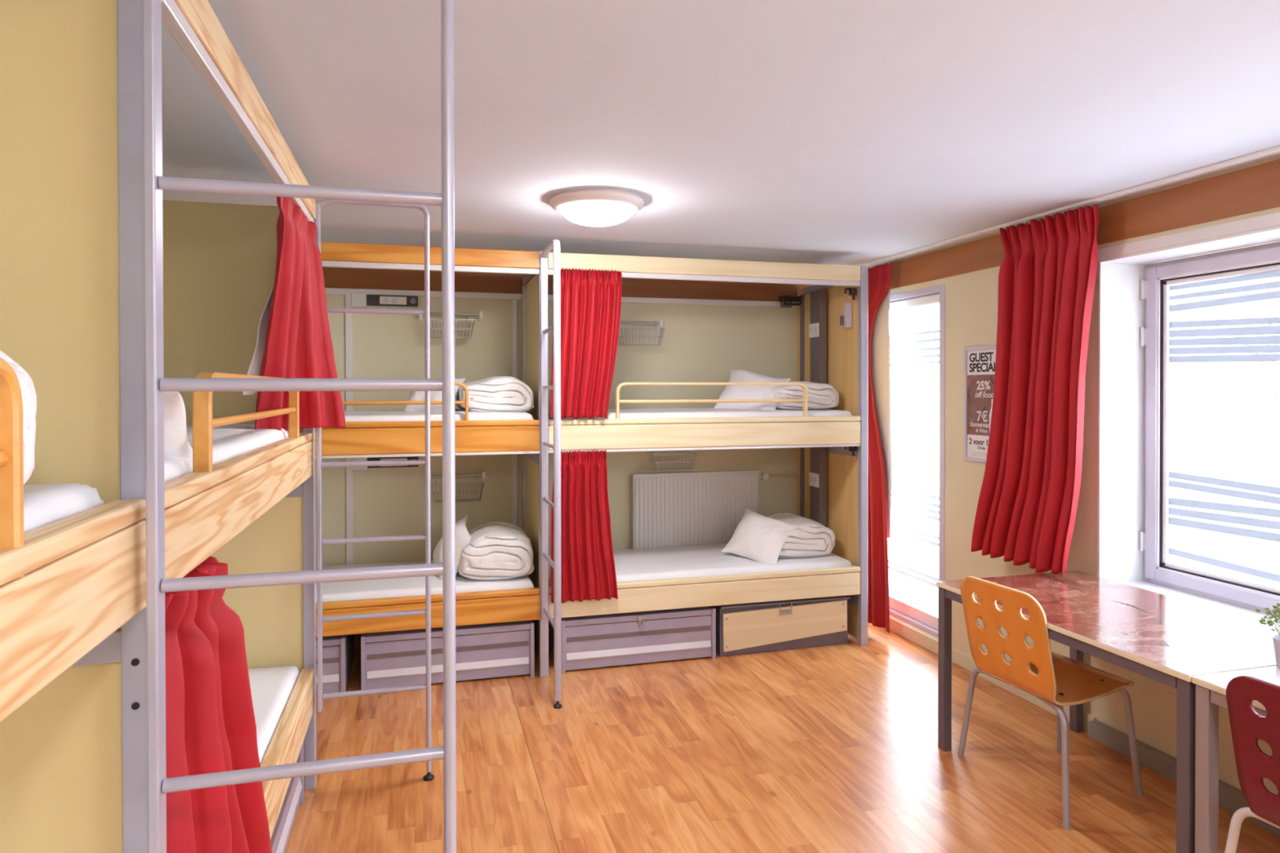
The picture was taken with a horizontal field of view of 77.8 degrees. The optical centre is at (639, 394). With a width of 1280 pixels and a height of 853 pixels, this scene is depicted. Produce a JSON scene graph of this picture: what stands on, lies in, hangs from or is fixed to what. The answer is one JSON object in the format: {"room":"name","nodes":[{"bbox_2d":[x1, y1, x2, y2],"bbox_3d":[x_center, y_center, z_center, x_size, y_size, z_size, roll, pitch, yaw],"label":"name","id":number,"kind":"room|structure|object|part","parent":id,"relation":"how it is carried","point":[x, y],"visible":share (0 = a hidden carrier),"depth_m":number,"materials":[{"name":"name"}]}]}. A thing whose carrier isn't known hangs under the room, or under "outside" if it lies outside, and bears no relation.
{"room":"dormitory","nodes":[
{"label":"dormitory","id":0,"kind":"room"},
{"bbox_2d":[315,293,796,566],"bbox_3d":[-0.657,0.343,5.423,4.450,2.470,0.100,0,0,-15],"label":"wall","id":1,"kind":"structure","parent":0,"point":[700,343],"depth_m":5.30,"materials":[{"name":"beige paint"}]},
{"bbox_2d":[345,294,353,564],"bbox_3d":[-1.843,0.324,5.034,0.042,1.918,0.017,0,0,-15],"label":"trim","id":2,"kind":"structure","parent":1,"relation":"attached to","point":[348,316],"depth_m":5.03,"materials":[{"name":"grey metal"}]},
{"bbox_2d":[354,633,363,643],"bbox_3d":[-0.602,1.539,5.387,4.330,0.080,0.015,0,0,-15],"label":"baseboard","id":3,"kind":"structure","parent":1,"relation":"attached to","point":[357,637],"depth_m":5.05,"materials":[{"name":"brown wood"}]},
{"bbox_2d":[351,292,417,306],"bbox_3d":[-1.630,-0.603,5.071,0.405,0.090,0.047,0,0,-15],"label":"power strip","id":4,"kind":"object","parent":1,"relation":"attached to","point":[357,300],"visible":1,"depth_m":5.05,"materials":[{"name":"white plastic"}]},
{"bbox_2d":[382,297,389,303],"bbox_3d":[-1.618,-0.603,5.056,0.038,0.038,0.002,0,0,-15],"label":"socket","id":5,"kind":"object","parent":4,"relation":"attached to","point":[385,300],"depth_m":5.06,"materials":[{"name":"white plastic"}]},
{"bbox_3d":[-1.578,-0.604,5.071,0.165,0.050,0.005,0,0,-15],"label":"socket plate","id":6,"kind":"part","parent":4,"relation":"part of","materials":[{"name":"white plastic"}]},
{"bbox_2d":[391,297,397,303],"bbox_3d":[-1.570,-0.603,5.069,0.038,0.038,0.002,0,0,-15],"label":"socket","id":7,"kind":"object","parent":4,"relation":"attached to","point":[393,300],"depth_m":5.07,"materials":[{"name":"white plastic"}]},
{"bbox_3d":[-1.459,-0.603,5.099,0.036,0.036,0.012,0,0,-15],"label":"knob","id":8,"kind":"part","parent":4,"relation":"part of","materials":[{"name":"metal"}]},
{"bbox_2d":[351,456,418,470],"bbox_3d":[-1.628,0.432,5.079,0.405,0.090,0.047,0,0,-15],"label":"power strip","id":9,"kind":"object","parent":1,"relation":"attached to","point":[407,458],"visible":0.47,"depth_m":5.06,"materials":[{"name":"white plastic"}]},
{"bbox_3d":[-1.576,0.431,5.079,0.165,0.050,0.005,0,0,-15],"label":"socket plate","id":10,"kind":"part","parent":9,"relation":"part of","materials":[{"name":"white plastic"}]},
{"bbox_2d":[418,307,484,321],"bbox_3d":[-1.230,-0.524,5.165,0.415,0.080,0.079,0,0,-15],"label":"wall rail","id":11,"kind":"object","parent":1,"relation":"attached to","point":[480,314],"visible":0.74,"depth_m":5.16,"materials":[{"name":"metal"}]},
{"bbox_2d":[430,311,475,338],"bbox_3d":[-1.220,-0.452,5.083,0.313,0.171,0.128,0,0,-15],"label":"wire basket","id":12,"kind":"object","parent":11,"relation":"hanging from","point":[468,319],"visible":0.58,"depth_m":5.08,"materials":[{"name":"metal"}]},
{"bbox_3d":[-1.222,-0.524,5.136,0.415,0.016,0.016,0,0,-15],"label":"rod","id":13,"kind":"part","parent":11,"relation":"part of","materials":[{"name":"metal"}]},
{"bbox_2d":[430,467,486,481],"bbox_3d":[-1.197,0.526,5.182,0.380,0.080,0.079,0,0,-15],"label":"wall rail","id":14,"kind":"object","parent":1,"relation":"attached to","point":[483,474],"visible":0.73,"depth_m":5.17,"materials":[{"name":"metal"}]},
{"bbox_2d":[431,473,484,502],"bbox_3d":[-1.173,0.598,5.104,0.328,0.171,0.128,0,0,-15],"label":"wire basket","id":15,"kind":"object","parent":14,"relation":"hanging from","point":[463,484],"visible":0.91,"depth_m":5.10,"materials":[{"name":"metal"}]},
{"bbox_3d":[-1.189,0.526,5.153,0.380,0.016,0.016,0,0,-15],"label":"rod","id":16,"kind":"part","parent":14,"relation":"part of","materials":[{"name":"metal"}]},
{"bbox_2d":[511,299,517,526],"bbox_3d":[-0.838,0.321,5.311,0.033,1.918,0.017,0,0,-15],"label":"trim","id":17,"kind":"structure","parent":1,"relation":"attached to","point":[514,338],"depth_m":5.30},
{"bbox_2d":[324,288,793,306],"bbox_3d":[-0.782,-0.658,5.317,3.960,0.038,0.021,0,0,-15],"label":"trim","id":18,"kind":"structure","parent":1,"relation":"attached to","point":[328,291],"depth_m":5.29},
{"bbox_2d":[322,266,812,302],"bbox_3d":[-0.597,-0.784,5.375,4.350,0.215,0.008,0,0,-15],"label":"trim","id":19,"kind":"structure","parent":1,"relation":"attached to","point":[334,277],"depth_m":5.30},
{"bbox_2d":[619,318,663,328],"bbox_3d":[-0.037,-0.498,5.494,0.400,0.080,0.079,0,0,-15],"label":"wall rail","id":20,"kind":"object","parent":1,"relation":"attached to","point":[660,322],"visible":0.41,"depth_m":5.49,"materials":[{"name":"metal"}]},
{"bbox_2d":[617,320,665,345],"bbox_3d":[-0.005,-0.426,5.418,0.333,0.171,0.128,0,0,-15],"label":"wire basket","id":21,"kind":"object","parent":20,"relation":"hanging from","point":[636,329],"visible":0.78,"depth_m":5.42,"materials":[{"name":"metal"}]},
{"bbox_3d":[-0.029,-0.498,5.465,0.400,0.016,0.016,0,0,-15],"label":"rod","id":22,"kind":"part","parent":20,"relation":"part of","materials":[{"name":"metal"}]},
{"bbox_2d":[631,469,798,549],"bbox_3d":[0.554,0.832,5.653,1.255,0.575,0.083,0,0,-15],"label":"radiator","id":23,"kind":"object","parent":1,"relation":"attached to","point":[698,508],"visible":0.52,"depth_m":5.58,"materials":[{"name":"metal"}]},
{"bbox_3d":[-0.049,0.841,5.497,0.009,0.561,0.063,0,0,-15],"label":"plate","id":24,"kind":"part","parent":23,"relation":"part of","materials":[{"name":"metal"}]},
{"bbox_2d":[631,469,759,476],"bbox_3d":[0.400,0.553,5.617,0.940,0.016,0.066,0,0,-15],"label":"grille","id":25,"kind":"object","parent":23,"relation":"attached to","point":[752,473],"depth_m":5.61,"materials":[{"name":"metal"}]},
{"bbox_3d":[0.405,0.838,5.602,0.920,0.565,0.025,0,0,-15],"label":"plate","id":26,"kind":"part","parent":23,"relation":"part of","materials":[{"name":"metal"}]},
{"bbox_3d":[0.849,0.838,5.744,0.009,0.561,0.063,0,0,-15],"label":"plate","id":27,"kind":"part","parent":23,"relation":"part of","materials":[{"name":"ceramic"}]},
{"bbox_2d":[161,0,1279,267],"bbox_3d":[0.543,-0.914,1.725,4.810,0.100,7.850,0,0,-15],"label":"ceiling","id":28,"kind":"structure","parent":0,"point":[839,132],"depth_m":2.40,"materials":[{"name":"paint"}]},
{"bbox_2d":[549,188,644,226],"bbox_3d":[-0.193,-0.822,3.571,0.424,0.112,0.424,0,0,-15],"label":"ceiling lamp","id":29,"kind":"object","parent":28,"relation":"attached to","point":[584,206],"visible":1,"depth_m":3.44,"materials":[{"name":"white glass"}]},
{"bbox_3d":[-0.193,-0.797,3.571,0.316,0.062,0.316,0,0,-15],"label":"lamp glass","id":30,"kind":"part","parent":29,"relation":"part of","materials":[{"name":"white glass"}]},
{"bbox_2d":[856,145,1279,266],"bbox_3d":[2.076,-0.872,3.496,0.065,0.016,4.450,0,0,-15],"label":"track","id":31,"kind":"object","parent":28,"relation":"attached to","point":[1276,149],"visible":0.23,"depth_m":3.49,"materials":[{"name":"white paint"}]},
{"bbox_2d":[867,262,892,633],"bbox_3d":[1.553,0.330,5.284,0.092,2.380,0.487,0,0,-15],"label":"curtain","id":32,"kind":"object","parent":31,"relation":"hanging from","point":[879,435],"visible":0.5,"depth_m":5.22,"materials":[{"name":"fabric"}]},
{"bbox_2d":[970,204,1098,576],"bbox_3d":[1.899,-0.008,3.867,0.143,1.692,0.712,0,0,-17],"label":"curtain","id":33,"kind":"object","parent":31,"relation":"hanging from","point":[1026,511],"visible":1,"depth_m":3.79,"materials":[{"name":"red fabric"}]},
{"bbox_2d":[284,622,1279,852],"bbox_3d":[0.547,1.646,1.745,4.810,0.080,7.850,0,0,-15],"label":"floor","id":34,"kind":"structure","parent":0,"point":[833,748],"depth_m":3.34,"materials":[{"name":"laminate"}]},
{"bbox_2d":[0,0,434,852],"bbox_3d":[-1.263,0.409,2.201,1.361,2.390,2.052,0,0,-15],"label":"bunk bed","id":35,"kind":"object","parent":34,"relation":"on","point":[73,755],"visible":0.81,"depth_m":1.27,"materials":[{"name":"paint"}]},
{"bbox_3d":[-1.244,0.426,1.173,0.852,2.332,0.012,0,0,-15],"label":"panel","id":36,"kind":"part","parent":35,"relation":"part of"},
{"bbox_3d":[-0.811,0.416,1.288,0.042,2.390,0.048,0,0,-15],"label":"post","id":37,"kind":"part","parent":35,"relation":"part of","materials":[{"name":"metal"}]},
{"bbox_2d":[164,556,271,852],"bbox_3d":[-0.917,0.884,1.774,0.130,1.055,0.771,0,0,-9],"label":"curtain","id":38,"kind":"object","parent":35,"relation":"hanging from","point":[211,726],"visible":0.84,"depth_m":1.56,"materials":[{"name":"red fabric"}]},
{"bbox_2d":[164,424,288,482],"bbox_3d":[-1.473,0.177,2.142,0.755,0.129,1.890,0,0,-15],"label":"mattress","id":39,"kind":"object","parent":35,"relation":"on","point":[229,441],"visible":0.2,"depth_m":2.23,"materials":[{"name":"white fabric"}]},
{"bbox_2d":[164,391,192,460],"bbox_3d":[-1.169,0.049,1.600,0.552,0.325,0.358,0,0,-12],"label":"pillow","id":40,"kind":"object","parent":39,"relation":"on","point":[176,443],"visible":0.14,"depth_m":1.61,"materials":[{"name":"white fabric"}]},
{"bbox_3d":[-1.774,0.412,3.097,0.852,2.332,0.012,0,0,-15],"label":"panel","id":41,"kind":"part","parent":35,"relation":"part of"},
{"bbox_3d":[-1.089,0.075,2.273,0.036,0.256,1.257,0,0,-15],"label":"guard rail","id":42,"kind":"part","parent":35,"relation":"part of","materials":[{"name":"orange wood"}]},
{"bbox_2d":[248,666,298,764],"bbox_3d":[-1.471,1.126,2.150,0.755,0.131,1.890,0,0,-15],"label":"mattress","id":43,"kind":"object","parent":35,"relation":"on","point":[271,688],"visible":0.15,"depth_m":2.83,"materials":[{"name":"white fabric"}]},
{"bbox_2d":[242,196,346,431],"bbox_3d":[-1.249,-0.268,2.837,0.203,0.802,0.632,0,0,-1],"label":"curtain","id":44,"kind":"object","parent":35,"relation":"hanging from","point":[294,339],"visible":0.87,"depth_m":2.89,"materials":[{"name":"red fabric"}]},
{"bbox_3d":[-1.342,0.402,3.218,0.042,2.390,0.048,0,0,-15],"label":"post","id":45,"kind":"part","parent":35,"relation":"part of","materials":[{"name":"metal"}]},
{"bbox_2d":[0,0,456,852],"bbox_3d":[-0.716,0.424,0.252,1.381,2.390,2.000,0,0,-15],"label":"bunk bed","id":46,"kind":"object","parent":34,"relation":"on","point":[69,584],"visible":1,"depth_m":1.21,"materials":[{"name":"paint"}]},
{"bbox_3d":[-0.544,0.090,0.297,0.036,0.256,1.217,0,0,-15],"label":"guard rail","id":47,"kind":"part","parent":46,"relation":"part of","materials":[{"name":"orange wood"}]},
{"bbox_2d":[23,483,103,533],"bbox_3d":[-0.942,0.191,0.214,0.755,0.130,1.890,0,0,-15],"label":"mattress","id":48,"kind":"object","parent":46,"relation":"on","point":[44,504],"visible":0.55,"depth_m":1.09,"materials":[{"name":"white fabric"}]},
{"bbox_2d":[0,350,36,484],"bbox_3d":[-0.968,0.021,0.706,0.616,0.231,0.476,0,0,-13],"label":"duvet","id":49,"kind":"object","parent":48,"relation":"on","point":[28,392],"visible":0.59,"depth_m":0.94,"materials":[{"name":"white fabric"}]},
{"bbox_2d":[270,742,303,852],"bbox_3d":[-1.389,1.454,2.232,0.638,0.301,1.660,0,0,-15],"label":"storage box","id":50,"kind":"object","parent":34,"relation":"on","point":[294,797],"visible":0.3,"depth_m":2.81,"materials":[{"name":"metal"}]},
{"bbox_2d":[315,634,354,694],"bbox_3d":[-2.048,1.438,4.375,0.845,0.301,0.638,0,0,-15],"label":"storage box","id":51,"kind":"object","parent":34,"relation":"on","point":[338,651],"visible":0.18,"depth_m":4.19,"materials":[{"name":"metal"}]},
{"bbox_3d":[-2.022,1.308,4.278,0.801,0.032,0.396,0,0,-15],"label":"lid","id":52,"kind":"part","parent":51,"relation":"part of","materials":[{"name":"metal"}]},
{"bbox_2d":[315,241,539,662],"bbox_3d":[-1.582,0.392,4.638,1.970,2.388,0.917,0,0,-15],"label":"bunk bed","id":53,"kind":"object","parent":34,"relation":"on","point":[504,437],"visible":0.47,"depth_m":4.33,"materials":[{"name":"paint"}]},
{"bbox_2d":[315,560,533,602],"bbox_3d":[-1.598,1.107,4.611,1.860,0.130,0.755,0,0,-15],"label":"mattress","id":54,"kind":"object","parent":53,"relation":"on","point":[407,586],"visible":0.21,"depth_m":4.41,"materials":[{"name":"white fabric"}]},
{"bbox_2d":[432,515,471,580],"bbox_3d":[-1.095,0.927,4.646,0.218,0.405,0.475,0,0,-21],"label":"pillow","id":55,"kind":"object","parent":54,"relation":"on","point":[463,537],"visible":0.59,"depth_m":4.58,"materials":[{"name":"white fabric"}]},
{"bbox_2d":[458,521,533,580],"bbox_3d":[-0.855,0.919,4.694,0.433,0.271,0.474,0,0,-12],"label":"duvet","id":56,"kind":"object","parent":54,"relation":"on","point":[499,550],"visible":0.91,"depth_m":4.49,"materials":[{"name":"white fabric"}]},
{"bbox_2d":[343,409,533,428],"bbox_3d":[-1.599,0.156,4.603,1.860,0.133,0.755,0,0,-15],"label":"mattress","id":57,"kind":"object","parent":53,"relation":"on","point":[460,415],"visible":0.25,"depth_m":4.39,"materials":[{"name":"white fabric"}]},
{"bbox_2d":[402,377,465,412],"bbox_3d":[-1.212,0.032,4.650,0.364,0.266,0.321,0,0,6],"label":"pillow","id":58,"kind":"object","parent":57,"relation":"on","point":[414,395],"visible":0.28,"depth_m":4.55,"materials":[{"name":"white fabric"}]},
{"bbox_2d":[455,376,533,412],"bbox_3d":[-0.865,-0.003,4.725,0.437,0.214,0.491,0,0,-17],"label":"duvet","id":59,"kind":"object","parent":57,"relation":"on","point":[495,393],"visible":0.93,"depth_m":4.51,"materials":[{"name":"white fabric"}]},
{"bbox_3d":[-1.521,0.061,4.204,1.197,0.256,0.036,0,0,-15],"label":"guard rail","id":60,"kind":"part","parent":53,"relation":"part of","materials":[{"name":"orange wood"}]},
{"bbox_3d":[-0.751,0.430,5.242,0.048,2.300,0.040,0,0,-15],"label":"post","id":61,"kind":"part","parent":53,"relation":"part of","materials":[{"name":"paint"}]},
{"bbox_3d":[-0.663,0.396,4.913,0.012,2.332,0.874,0,0,-15],"label":"panel","id":62,"kind":"part","parent":53,"relation":"part of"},
{"bbox_2d":[360,620,534,690],"bbox_3d":[-1.119,1.435,4.631,0.922,0.301,0.638,0,0,-15],"label":"storage box","id":63,"kind":"object","parent":34,"relation":"on","point":[393,659],"visible":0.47,"depth_m":4.35,"materials":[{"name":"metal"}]},
{"bbox_3d":[-1.093,1.305,4.534,0.878,0.032,0.396,0,0,-15],"label":"lid","id":64,"kind":"part","parent":63,"relation":"part of","materials":[{"name":"metal"}]},
{"bbox_2d":[548,606,715,673],"bbox_3d":[-0.075,1.431,4.918,0.933,0.301,0.638,0,0,-15],"label":"storage box","id":65,"kind":"object","parent":34,"relation":"on","point":[589,642],"visible":0.83,"depth_m":4.64,"materials":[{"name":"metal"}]},
{"bbox_3d":[-0.049,1.301,4.822,0.889,0.032,0.396,0,0,-15],"label":"lid","id":66,"kind":"part","parent":65,"relation":"part of","materials":[{"name":"metal"}]},
{"bbox_2d":[522,239,867,709],"bbox_3d":[0.377,0.386,4.938,2.072,2.390,1.379,0,0,-15],"label":"bunk bed","id":67,"kind":"object","parent":34,"relation":"on","point":[832,313],"visible":0.94,"depth_m":4.79,"materials":[{"name":"paint"}]},
{"bbox_3d":[-0.544,0.391,4.470,0.048,2.390,0.042,0,0,-15],"label":"post","id":68,"kind":"part","parent":67,"relation":"part of","materials":[{"name":"metal"}]},
{"bbox_2d":[551,449,617,603],"bbox_3d":[-0.314,0.738,4.476,0.381,0.853,0.069,0,0,-14],"label":"curtain","id":69,"kind":"object","parent":67,"relation":"hanging from","point":[588,569],"visible":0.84,"depth_m":4.48,"materials":[{"name":"red fabric"}]},
{"bbox_2d":[550,267,622,418],"bbox_3d":[-0.304,-0.290,4.479,0.414,0.848,0.059,0,0,-15],"label":"curtain","id":70,"kind":"object","parent":67,"relation":"hanging from","point":[591,300],"visible":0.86,"depth_m":4.49,"materials":[{"name":"red fabric"}]},
{"bbox_2d":[547,408,851,425],"bbox_3d":[0.322,0.150,5.133,1.912,0.130,0.755,0,0,-15],"label":"mattress","id":71,"kind":"object","parent":67,"relation":"on","point":[646,412],"visible":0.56,"depth_m":4.84,"materials":[{"name":"white fabric"}]},
{"bbox_2d":[714,369,790,409],"bbox_3d":[0.731,-0.005,5.178,0.447,0.324,0.255,0,1,29],"label":"pillow","id":72,"kind":"object","parent":71,"relation":"on","point":[730,392],"visible":0.71,"depth_m":5.11,"materials":[{"name":"white fabric"}]},
{"bbox_2d":[772,381,839,409],"bbox_3d":[1.014,0.002,5.284,0.488,0.189,0.491,0,0,-19],"label":"duvet","id":73,"kind":"object","parent":71,"relation":"on","point":[820,396],"visible":0.67,"depth_m":5.06,"materials":[{"name":"white fabric"}]},
{"bbox_2d":[548,543,852,586],"bbox_3d":[0.324,1.099,5.140,1.912,0.132,0.755,0,0,-15],"label":"mattress","id":74,"kind":"object","parent":67,"relation":"on","point":[681,562],"visible":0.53,"depth_m":4.95,"materials":[{"name":"white fabric"}]},
{"bbox_2d":[720,507,797,564],"bbox_3d":[0.763,0.925,5.094,0.430,0.341,0.252,0,1,34],"label":"pillow","id":75,"kind":"object","parent":74,"relation":"on","point":[759,538],"visible":0.97,"depth_m":5.03,"materials":[{"name":"white fabric"}]},
{"bbox_2d":[767,513,835,557],"bbox_3d":[1.000,0.934,5.288,0.509,0.227,0.496,0,0,-11],"label":"duvet","id":76,"kind":"object","parent":74,"relation":"on","point":[811,538],"visible":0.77,"depth_m":5.07,"materials":[{"name":"white fabric"}]},
{"bbox_3d":[0.446,0.054,4.745,1.212,0.256,0.036,0,0,-15],"label":"guard rail","id":77,"kind":"part","parent":67,"relation":"part of","materials":[{"name":"beige wood"}]},
{"bbox_3d":[1.195,0.423,5.778,0.048,2.300,0.040,0,0,-15],"label":"post","id":78,"kind":"part","parent":67,"relation":"part of","materials":[{"name":"metal"}]},
{"bbox_2d":[808,471,818,488],"bbox_3d":[1.194,0.583,5.447,0.011,0.095,0.130,0,0,-15],"label":"socket","id":79,"kind":"object","parent":67,"relation":"attached to","point":[813,476],"depth_m":5.44,"materials":[{"name":"white plastic"}]},
{"bbox_2d":[808,322,818,337],"bbox_3d":[1.192,-0.442,5.439,0.011,0.095,0.130,0,0,-15],"label":"socket","id":80,"kind":"object","parent":67,"relation":"attached to","point":[813,326],"depth_m":5.43,"materials":[{"name":"white plastic"}]},
{"bbox_3d":[1.283,0.389,5.449,0.012,2.332,0.874,0,0,-15],"label":"panel","id":81,"kind":"part","parent":67,"relation":"part of","materials":[{"name":"beige wood"}]},
{"bbox_2d":[840,302,852,328],"bbox_3d":[1.331,-0.512,5.129,0.051,0.160,0.070,0,0,-15],"label":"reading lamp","id":82,"kind":"object","parent":67,"relation":"attached to","point":[846,320],"depth_m":5.10,"materials":[{"name":"white plastic"}]},
{"bbox_3d":[1.407,0.384,5.007,0.048,2.390,0.042,0,0,-15],"label":"post","id":83,"kind":"part","parent":67,"relation":"part of","materials":[{"name":"metal"}]},
{"bbox_2d":[708,595,850,656],"bbox_3d":[0.831,1.425,5.163,0.865,0.306,0.606,0,0,-15],"label":"storage box","id":84,"kind":"object","parent":34,"relation":"on","point":[787,624],"visible":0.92,"depth_m":4.88,"materials":[{"name":"wood"}]},
{"bbox_2d":[957,576,1142,830],"bbox_3d":[1.660,1.169,3.261,0.600,0.849,0.642,0,0,-20],"label":"chair","id":85,"kind":"object","parent":34,"relation":"on","point":[1059,681],"visible":1,"depth_m":3.14,"materials":[{"name":"orange wood"}]},
{"bbox_3d":[1.486,1.382,3.370,0.044,0.422,0.315,0,1,-26],"label":"leg","id":86,"kind":"part","parent":85,"relation":"part of","materials":[{"name":"grey metal"}]},
{"bbox_3d":[1.572,1.385,3.029,0.112,0.422,0.236,0,0,-20],"label":"leg","id":87,"kind":"part","parent":85,"relation":"part of","materials":[{"name":"grey metal"}]},
{"bbox_3d":[1.819,1.373,3.422,0.030,0.439,0.246,0,0,24],"label":"leg","id":88,"kind":"part","parent":85,"relation":"part of","materials":[{"name":"grey metal"}]},
{"bbox_3d":[1.899,1.374,3.193,0.218,0.439,0.029,0,0,22],"label":"leg","id":89,"kind":"part","parent":85,"relation":"part of","materials":[{"name":"grey metal"}]},
{"bbox_2d":[936,570,1279,852],"bbox_3d":[1.871,1.218,3.090,0.776,0.751,1.223,0,0,-15],"label":"table","id":90,"kind":"object","parent":34,"relation":"on","point":[1168,641],"visible":0.93,"depth_m":2.85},
{"bbox_3d":[1.367,1.226,3.558,0.042,0.728,0.042,0,0,-15],"label":"leg","id":91,"kind":"part","parent":90,"relation":"part of","materials":[{"name":"metal"}]},
{"bbox_3d":[1.870,0.884,3.087,0.760,0.038,1.199,0,0,-15],"label":"frame","id":92,"kind":"part","parent":90,"relation":"part of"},
{"bbox_3d":[2.064,1.224,3.750,0.042,0.728,0.042,0,0,-15],"label":"leg","id":93,"kind":"part","parent":90,"relation":"part of","materials":[{"name":"grey metal"}]},
{"bbox_3d":[1.678,1.235,2.431,0.042,0.728,0.042,0,0,-15],"label":"leg","id":94,"kind":"part","parent":90,"relation":"part of","materials":[{"name":"grey metal"}]},
{"bbox_2d":[1191,666,1279,852],"bbox_3d":[2.201,1.227,1.901,0.772,0.750,1.238,0,0,-15],"label":"table","id":95,"kind":"object","parent":34,"relation":"on","point":[1211,689],"visible":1,"depth_m":2.36,"materials":[{"name":"white laminate"}]},
{"bbox_3d":[1.697,1.235,2.376,0.042,0.728,0.042,0,0,-15],"label":"leg","id":96,"kind":"part","parent":95,"relation":"part of","materials":[{"name":"metal"}]},
{"bbox_3d":[2.200,0.893,1.898,0.756,0.038,1.214,0,0,-15],"label":"frame","id":97,"kind":"part","parent":95,"relation":"part of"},
{"bbox_2d":[1255,603,1279,666],"bbox_3d":[2.031,0.733,2.463,0.167,0.228,0.191,0,0,-15],"label":"potted plant","id":98,"kind":"object","parent":95,"relation":"on","point":[1276,637],"visible":1,"depth_m":2.48,"materials":[{"name":"green plant"}]},
{"bbox_3d":[2.030,0.712,2.457,0.133,0.131,0.152,0,0,-15],"label":"stem","id":99,"kind":"part","parent":98,"relation":"part of","materials":[{"name":"green plant"}]},
{"bbox_3d":[2.028,0.802,2.458,0.110,0.090,0.110,0,0,-15],"label":"pot","id":100,"kind":"part","parent":98,"relation":"part of","materials":[{"name":"white ceramic"}]},
{"bbox_2d":[1224,675,1279,852],"bbox_3d":[1.950,1.178,2.096,0.596,0.849,0.650,0,0,-17],"label":"chair","id":101,"kind":"object","parent":34,"relation":"on","point":[1247,726],"visible":1,"depth_m":2.15,"materials":[{"name":"red wood"}]},
{"bbox_3d":[1.766,1.391,2.225,0.043,0.422,0.300,0,0,-26],"label":"leg","id":102,"kind":"part","parent":101,"relation":"part of","materials":[{"name":"grey metal"}]},
{"bbox_2d":[868,155,1279,794],"bbox_3d":[2.690,0.363,2.326,0.360,2.470,7.650,0,0,-15],"label":"wall","id":103,"kind":"structure","parent":0,"point":[971,299],"depth_m":3.96,"materials":[{"name":"beige paint"}]},
{"bbox_2d":[888,284,945,637],"bbox_3d":[1.716,0.408,5.354,0.100,2.155,1.195,0,0,-15],"label":"window","id":104,"kind":"structure","parent":103,"relation":"in","point":[926,620],"depth_m":5.04,"materials":[{"name":"white paint"}]},
{"bbox_3d":[1.740,0.413,5.360,0.050,2.077,1.087,0,0,-15],"label":"sash","id":105,"kind":"part","parent":104,"relation":"part of","materials":[{"name":"white paint"}]},
{"bbox_2d":[963,345,995,462],"bbox_3d":[1.934,0.053,4.357,0.015,0.650,0.460,0,0,-15],"label":"poster","id":106,"kind":"object","parent":103,"relation":"attached to","point":[979,361],"visible":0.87,"depth_m":4.47,"materials":[{"name":"paper"}]},
{"bbox_2d":[967,374,994,435],"bbox_3d":[1.936,0.058,4.357,0.001,0.340,0.416,0,0,-15],"label":"print","id":107,"kind":"object","parent":106,"relation":"attached to","point":[980,387],"depth_m":4.45},
{"bbox_2d":[989,399,992,431],"bbox_3d":[1.936,0.118,4.353,0.002,0.190,0.060,0,0,-15],"label":"print","id":108,"kind":"object","parent":106,"relation":"attached to","point":[990,400],"depth_m":4.37},
{"bbox_2d":[888,159,1279,288],"bbox_3d":[2.512,-0.770,2.268,0.006,0.172,7.650,0,0,-15],"label":"trim","id":109,"kind":"structure","parent":103,"relation":"attached to","point":[1256,188],"depth_m":3.39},
{"bbox_2d":[889,617,1279,836],"bbox_3d":[2.492,1.556,2.280,0.055,0.085,7.650,0,0,-15],"label":"baseboard","id":110,"kind":"structure","parent":103,"relation":"attached to","point":[1231,798],"depth_m":3.57,"materials":[{"name":"wood"}]},
{"bbox_2d":[1097,225,1279,626],"bbox_3d":[2.481,0.145,2.907,0.274,1.528,1.685,0,0,-15],"label":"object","id":111,"kind":"structure","parent":103,"relation":"attached to","point":[1120,490],"depth_m":3.69,"materials":[{"name":"white paint"}]},
{"bbox_2d":[1097,212,1279,259],"bbox_3d":[2.354,-0.644,2.837,0.010,0.048,1.830,0,0,-15],"label":"trim","id":112,"kind":"structure","parent":103,"relation":"attached to","point":[1272,220],"depth_m":3.21,"materials":[{"name":"white paint"}]},
{"bbox_2d":[1139,241,1279,614],"bbox_3d":[2.613,0.138,2.943,0.100,1.492,1.661,0,0,-15],"label":"window","id":113,"kind":"structure","parent":103,"relation":"in","point":[1262,261],"depth_m":3.49,"materials":[{"name":"white paint"}]},
{"label":"outside","id":114,"kind":"structure","parent":0,"visible":0},
{"bbox_2d":[887,404,1279,612],"bbox_3d":[41.279,1.876,26.944,86.110,0.050,150.000,0,0,-15],"label":"ground","id":115,"kind":"structure","parent":114,"point":[1233,448],"depth_m":18.16,"materials":[{"name":"white"}]},
{"bbox_3d":[0.205,0.361,5.567,0.400,0.080,0.079,0,0,-15],"label":"wall rail","id":116,"kind":"object","parent":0,"visible":0},
{"bbox_2d":[648,450,697,471],"bbox_3d":[0.227,0.433,5.488,0.313,0.171,0.128,0,0,-15],"label":"wire basket","id":117,"kind":"object","parent":116,"relation":"hanging from","point":[651,454],"visible":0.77,"depth_m":5.47,"materials":[{"name":"metal"}]}
]}

